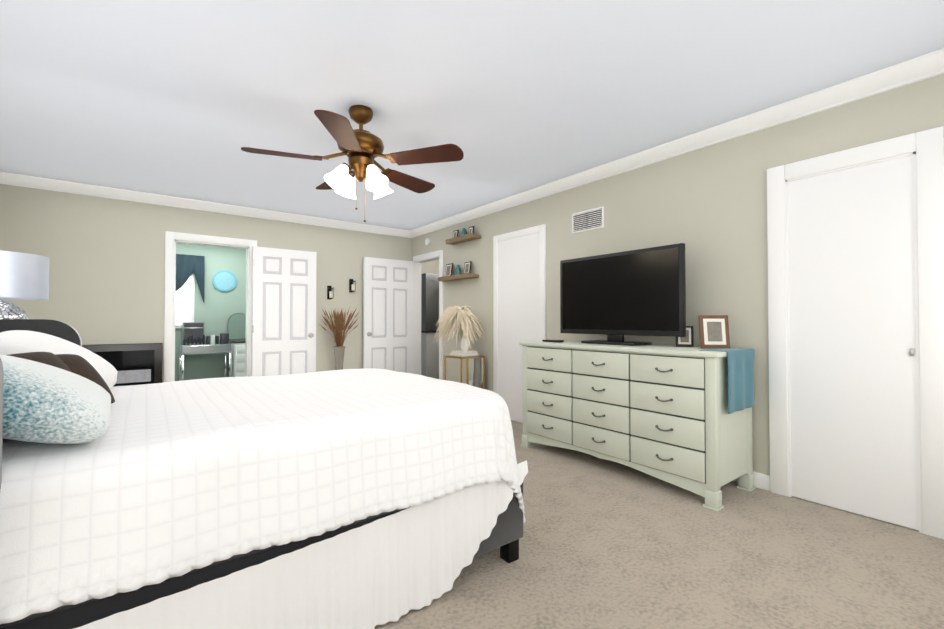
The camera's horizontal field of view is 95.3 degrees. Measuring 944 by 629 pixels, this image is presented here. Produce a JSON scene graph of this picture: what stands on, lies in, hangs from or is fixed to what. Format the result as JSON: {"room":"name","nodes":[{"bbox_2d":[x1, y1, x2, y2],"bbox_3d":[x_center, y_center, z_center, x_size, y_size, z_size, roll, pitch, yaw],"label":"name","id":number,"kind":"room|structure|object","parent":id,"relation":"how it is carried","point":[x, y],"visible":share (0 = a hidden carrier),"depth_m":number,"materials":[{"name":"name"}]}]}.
{"room":"bedroom","nodes":[
{"label":"bedroom","id":0,"kind":"room"},
{"bbox_2d":[0,184,411,382],"bbox_3d":[-2.761,-0.053,5.354,4.730,2.500,0.120,1,-1,-37],"label":"wall","id":1,"kind":"structure","parent":0,"point":[106,256],"depth_m":4.61,"materials":[{"name":"paint"}]},
{"bbox_2d":[0,172,410,237],"bbox_3d":[-2.702,-1.254,5.295,4.490,0.100,0.075,1,-1,-37],"label":"crown molding","id":2,"kind":"structure","parent":1,"relation":"attached to","point":[19,180],"depth_m":4.85,"materials":[{"name":"white wood"}]},
{"bbox_2d":[164,231,256,381],"bbox_3d":[-3.077,0.136,5.097,0.930,2.115,0.142,1,-1,-37],"label":"door frame","id":3,"kind":"structure","parent":1,"relation":"attached to","point":[171,238],"depth_m":4.85,"materials":[{"name":"white wood"}]},
{"bbox_2d":[252,246,316,375],"bbox_3d":[-2.374,0.181,5.466,0.764,2.020,0.159,1,-1,-37],"label":"door leaf","id":4,"kind":"structure","parent":1,"relation":"in","point":[283,311],"depth_m":5.44,"materials":[{"name":"white wood"}]},
{"bbox_2d":[327,286,333,299],"bbox_3d":[-1.928,-0.301,5.857,0.068,0.190,0.092,1,-1,-37],"label":"sconce","id":5,"kind":"object","parent":1,"relation":"attached to","point":[329,293],"visible":0.98,"depth_m":5.87,"materials":[{"name":"black metal"}]},
{"bbox_2d":[349,279,355,291],"bbox_3d":[-1.681,-0.408,6.046,0.068,0.190,0.092,1,-1,-37],"label":"sconce","id":6,"kind":"object","parent":1,"relation":"attached to","point":[351,286],"visible":1,"depth_m":6.04,"materials":[{"name":"black metal"}]},
{"bbox_2d":[363,257,413,373],"bbox_3d":[-1.216,0.194,6.346,0.804,2.020,0.159,1,-1,-37],"label":"door leaf","id":7,"kind":"structure","parent":1,"relation":"in","point":[388,314],"depth_m":6.32,"materials":[{"name":"white wood"}]},
{"bbox_2d":[175,243,245,380],"bbox_3d":[-4.412,-0.029,6.988,2.440,2.500,0.120,1,-1,-37],"label":"wall","id":8,"kind":"structure","parent":0,"point":[215,310],"depth_m":7.04,"materials":[{"name":"green paint"}]},
{"bbox_2d":[175,273,194,327],"bbox_3d":[-4.646,-0.283,6.706,0.540,1.000,0.049,1,-1,-37],"label":"bathroom window","id":9,"kind":"structure","parent":8,"relation":"in","point":[184,303],"depth_m":6.79,"materials":[{"name":"white glass"}]},
{"bbox_2d":[176,254,204,301],"bbox_3d":[-4.579,-0.553,6.687,0.720,0.780,0.054,1,-1,-37],"label":"valance","id":10,"kind":"object","parent":8,"relation":"attached to","point":[187,266],"visible":0.44,"depth_m":6.79,"materials":[{"name":"blue fabric"}]},
{"bbox_2d":[212,270,236,291],"bbox_3d":[-4.104,-0.557,7.136,0.350,0.350,0.026,1,-1,-37],"label":"round sign","id":11,"kind":"object","parent":8,"relation":"attached to","point":[224,280],"visible":0.94,"depth_m":7.12,"materials":[{"name":"blue"}]},
{"bbox_2d":[243,283,245,314],"bbox_3d":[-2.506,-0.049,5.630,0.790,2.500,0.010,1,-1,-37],"label":"wall","id":12,"kind":"structure","parent":0,"point":[244,284],"depth_m":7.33,"materials":[{"name":"green paint"}]},
{"bbox_2d":[421,259,438,273],"bbox_3d":[-0.886,-0.013,8.035,1.500,2.500,0.120,1,-1,-37],"label":"wall","id":13,"kind":"structure","parent":0,"point":[432,267],"depth_m":8.05,"materials":[{"name":"beige paint"}]},
{"bbox_2d":[0,0,943,229],"bbox_3d":[-0.865,-1.370,4.227,6.360,0.100,8.840,1,-1,-37],"label":"ceiling","id":14,"kind":"structure","parent":0,"point":[188,99],"depth_m":2.48,"materials":[{"name":"paint"}]},
{"bbox_2d":[241,105,463,221],"bbox_3d":[-0.762,-0.971,2.861,1.343,0.737,1.291,1,-1,-37],"label":"fan light","id":15,"kind":"object","parent":14,"relation":"hanging from","point":[361,148],"visible":1,"depth_m":2.73,"materials":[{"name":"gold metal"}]},
{"bbox_2d":[374,420,943,628],"bbox_3d":[-0.818,1.199,2.780,4.730,0.080,6.540,1,-1,-37],"label":"floor","id":16,"kind":"structure","parent":0,"point":[605,544],"depth_m":1.97,"materials":[{"name":"carpet"}]},
{"bbox_2d":[82,343,162,386],"bbox_3d":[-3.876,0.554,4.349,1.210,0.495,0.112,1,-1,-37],"label":"nightstand","id":17,"kind":"object","parent":16,"relation":"on","point":[137,364],"visible":0.31,"depth_m":4.53,"materials":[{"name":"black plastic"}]},
{"bbox_2d":[0,319,527,628],"bbox_3d":[-1.078,0.549,1.976,2.346,1.195,1.685,1,-1,-37],"label":"bed","id":18,"kind":"object","parent":16,"relation":"on","point":[369,498],"visible":1,"depth_m":1.37,"materials":[{"name":"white fabric"}]},
{"bbox_2d":[7,352,70,371],"bbox_3d":[-1.510,0.262,1.514,0.242,0.259,0.309,1,-1,-37],"label":"pillow","id":19,"kind":"object","parent":18,"relation":"on","point":[61,361],"depth_m":1.55,"materials":[{"name":"fabric"}]},
{"bbox_2d":[56,354,114,403],"bbox_3d":[-1.543,0.279,1.640,0.282,0.252,0.319,1,-1,-37],"label":"pillow","id":20,"kind":"object","parent":18,"relation":"on","point":[73,363],"depth_m":1.69,"materials":[{"name":"fabric"}]},
{"bbox_2d":[319,307,358,369],"bbox_3d":[-1.748,0.547,5.697,0.537,1.307,0.315,1,-1,-37],"label":"vase","id":21,"kind":"object","parent":16,"relation":"on","point":[339,327],"visible":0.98,"depth_m":5.66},
{"bbox_2d":[432,306,484,388],"bbox_3d":[-0.171,0.543,5.119,0.587,1.301,0.667,1,-1,-37],"label":"side table","id":22,"kind":"object","parent":16,"relation":"on","point":[457,318],"visible":0.94,"depth_m":5.09,"materials":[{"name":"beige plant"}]},
{"bbox_2d":[519,340,755,510],"bbox_3d":[1.157,0.700,3.349,0.590,0.934,1.696,1,-1,-37],"label":"dresser","id":23,"kind":"object","parent":16,"relation":"on","point":[681,417],"visible":1,"depth_m":2.87,"materials":[{"name":"green paint"}]},
{"bbox_2d":[542,339,563,341],"bbox_3d":[0.711,0.232,3.782,0.080,0.017,0.180,1,-1,-37],"label":"box","id":24,"kind":"object","parent":23,"relation":"on","point":[548,340],"visible":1,"depth_m":3.73,"materials":[{"name":"black plastic"}]},
{"bbox_2d":[560,243,685,345],"bbox_3d":[1.153,-0.130,3.470,0.240,0.732,1.120,1,-1,-37],"label":"tv","id":25,"kind":"object","parent":23,"relation":"on","point":[615,298],"visible":1,"depth_m":3.36,"materials":[{"name":"black plastic"}]},
{"bbox_2d":[676,326,693,346],"bbox_3d":[1.537,0.157,3.111,0.115,0.150,0.084,0,-1,25],"label":"picture frame","id":26,"kind":"object","parent":23,"relation":"on","point":[687,340],"visible":0.67,"depth_m":3.08,"materials":[{"name":"black wood"}]},
{"bbox_2d":[698,315,729,347],"bbox_3d":[1.639,0.117,2.921,0.180,0.223,0.084,0,-1,13],"label":"picture frame","id":27,"kind":"object","parent":23,"relation":"on","point":[713,331],"visible":0.96,"depth_m":2.90,"materials":[{"name":"brown wood"}]},
{"bbox_3d":[-2.491,0.791,2.262,0.512,0.720,0.430,1,-1,-37],"label":"nightstand","id":28,"kind":"object","parent":16,"relation":"on","visible":0},
{"bbox_2d":[0,251,48,318],"bbox_3d":[-2.489,0.057,2.243,0.400,0.742,0.400,1,-1,-37],"label":"lamp","id":29,"kind":"object","parent":28,"relation":"on","point":[24,276],"visible":0.69,"depth_m":2.21,"materials":[{"name":"white fabric"}]},
{"bbox_2d":[412,74,943,530],"bbox_3d":[1.053,-0.071,4.146,0.120,2.500,6.420,1,-1,-37],"label":"wall","id":30,"kind":"structure","parent":0,"point":[707,206],"depth_m":3.18,"materials":[{"name":"paint"}]},
{"bbox_2d":[425,238,429,244],"bbox_3d":[-0.647,-1.060,6.273,0.029,0.100,0.100,1,-1,-37],"label":"smoke detector","id":31,"kind":"object","parent":30,"relation":"attached to","point":[427,241],"visible":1,"depth_m":6.25,"materials":[{"name":"white plastic"}]},
{"bbox_2d":[413,250,442,379],"bbox_3d":[-0.604,0.159,6.304,0.142,2.105,0.815,1,-1,-37],"label":"door frame","id":32,"kind":"structure","parent":30,"relation":"attached to","point":[435,255],"depth_m":6.59,"materials":[{"name":"white wood"}]},
{"bbox_2d":[438,261,478,281],"bbox_3d":[-0.188,-0.568,5.578,0.128,0.226,0.750,1,-1,-37],"label":"shelf","id":33,"kind":"object","parent":30,"relation":"attached to","point":[458,275],"visible":1,"depth_m":5.53,"materials":[{"name":"brown wood"}]},
{"bbox_2d":[446,226,480,244],"bbox_3d":[-0.118,-1.019,5.494,0.128,0.166,0.600,1,-1,-37],"label":"shelf","id":34,"kind":"object","parent":30,"relation":"attached to","point":[463,237],"visible":1,"depth_m":5.44,"materials":[{"name":"brown wood"}]},
{"bbox_2d":[498,234,538,422],"bbox_3d":[0.509,0.170,4.747,0.012,2.020,0.646,1,-1,-37],"label":"door","id":35,"kind":"structure","parent":30,"relation":"in","point":[518,271],"depth_m":4.76,"materials":[{"name":"white wood"}]},
{"bbox_2d":[493,224,545,393],"bbox_3d":[0.506,0.131,4.745,0.022,2.115,0.820,1,-1,-37],"label":"door frame","id":36,"kind":"structure","parent":30,"relation":"attached to","point":[541,229],"depth_m":4.80,"materials":[{"name":"white wood"}]},
{"bbox_2d":[572,206,603,233],"bbox_3d":[1.076,-0.878,4.012,0.019,0.190,0.360,1,-1,-37],"label":"air vent","id":37,"kind":"object","parent":30,"relation":"in","point":[587,220],"visible":1,"depth_m":4.00,"materials":[{"name":"white metal"}]},
{"bbox_2d":[410,48,943,237],"bbox_3d":[0.939,-1.271,4.153,0.075,0.100,6.300,1,-1,-37],"label":"crown molding","id":38,"kind":"structure","parent":30,"relation":"attached to","point":[922,67],"depth_m":2.96,"materials":[{"name":"white wood"}]},
{"bbox_2d":[733,471,769,490],"bbox_3d":[1.359,1.121,3.614,0.015,0.100,1.990,1,-1,-37],"label":"baseboard","id":39,"kind":"structure","parent":30,"relation":"attached to","point":[761,481],"depth_m":2.85,"materials":[{"name":"white wood"}]},
{"bbox_2d":[788,155,918,529],"bbox_3d":[2.196,0.147,2.519,0.022,2.000,0.566,1,-1,-37],"label":"closet door","id":40,"kind":"structure","parent":30,"relation":"in","point":[853,383],"depth_m":2.49,"materials":[{"name":"white wood"}]},
{"bbox_2d":[767,126,943,538],"bbox_3d":[2.194,0.095,2.518,0.030,2.120,0.790,1,-1,-37],"label":"door frame","id":41,"kind":"structure","parent":30,"relation":"attached to","point":[924,148],"depth_m":2.28,"materials":[{"name":"white wood"}]},
{"bbox_3d":[-3.752,1.248,6.102,2.440,0.080,2.300,1,-1,-37],"label":"floor","id":42,"kind":"structure","parent":0,"visible":0},
{"bbox_2d":[178,322,232,380],"bbox_3d":[-4.143,0.667,6.690,0.680,1.100,0.504,1,-1,-37],"label":"vanity desk","id":43,"kind":"object","parent":42,"relation":"on","point":[193,338],"visible":0.79,"depth_m":6.58,"materials":[{"name":"mirror"}]},
{"bbox_2d":[229,340,244,376],"bbox_3d":[-3.660,0.818,6.938,0.390,0.805,0.710,1,-1,-37],"label":"base cabinet","id":44,"kind":"object","parent":42,"relation":"on","point":[238,361],"visible":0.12,"depth_m":6.61,"materials":[{"name":"white wood"}]},
{"bbox_2d":[227,313,245,339],"bbox_3d":[-3.845,0.194,7.100,0.340,0.443,0.023,1,-1,-37],"label":"vanity mirror","id":45,"kind":"object","parent":44,"relation":"on","point":[236,326],"visible":0.69,"depth_m":7.07,"materials":[{"name":"green mirror"}]},
{"bbox_3d":[-0.163,1.264,7.172,1.630,0.080,2.340,1,-1,-37],"label":"floor","id":46,"kind":"structure","parent":0,"visible":0},
{"bbox_2d":[421,273,438,378],"bbox_3d":[-0.630,0.272,7.686,0.870,1.920,0.700,1,-1,-37],"label":"refrigerator","id":47,"kind":"object","parent":46,"relation":"on","point":[429,320],"visible":0.25,"depth_m":7.25,"materials":[{"name":"silver metal"}]}
]}

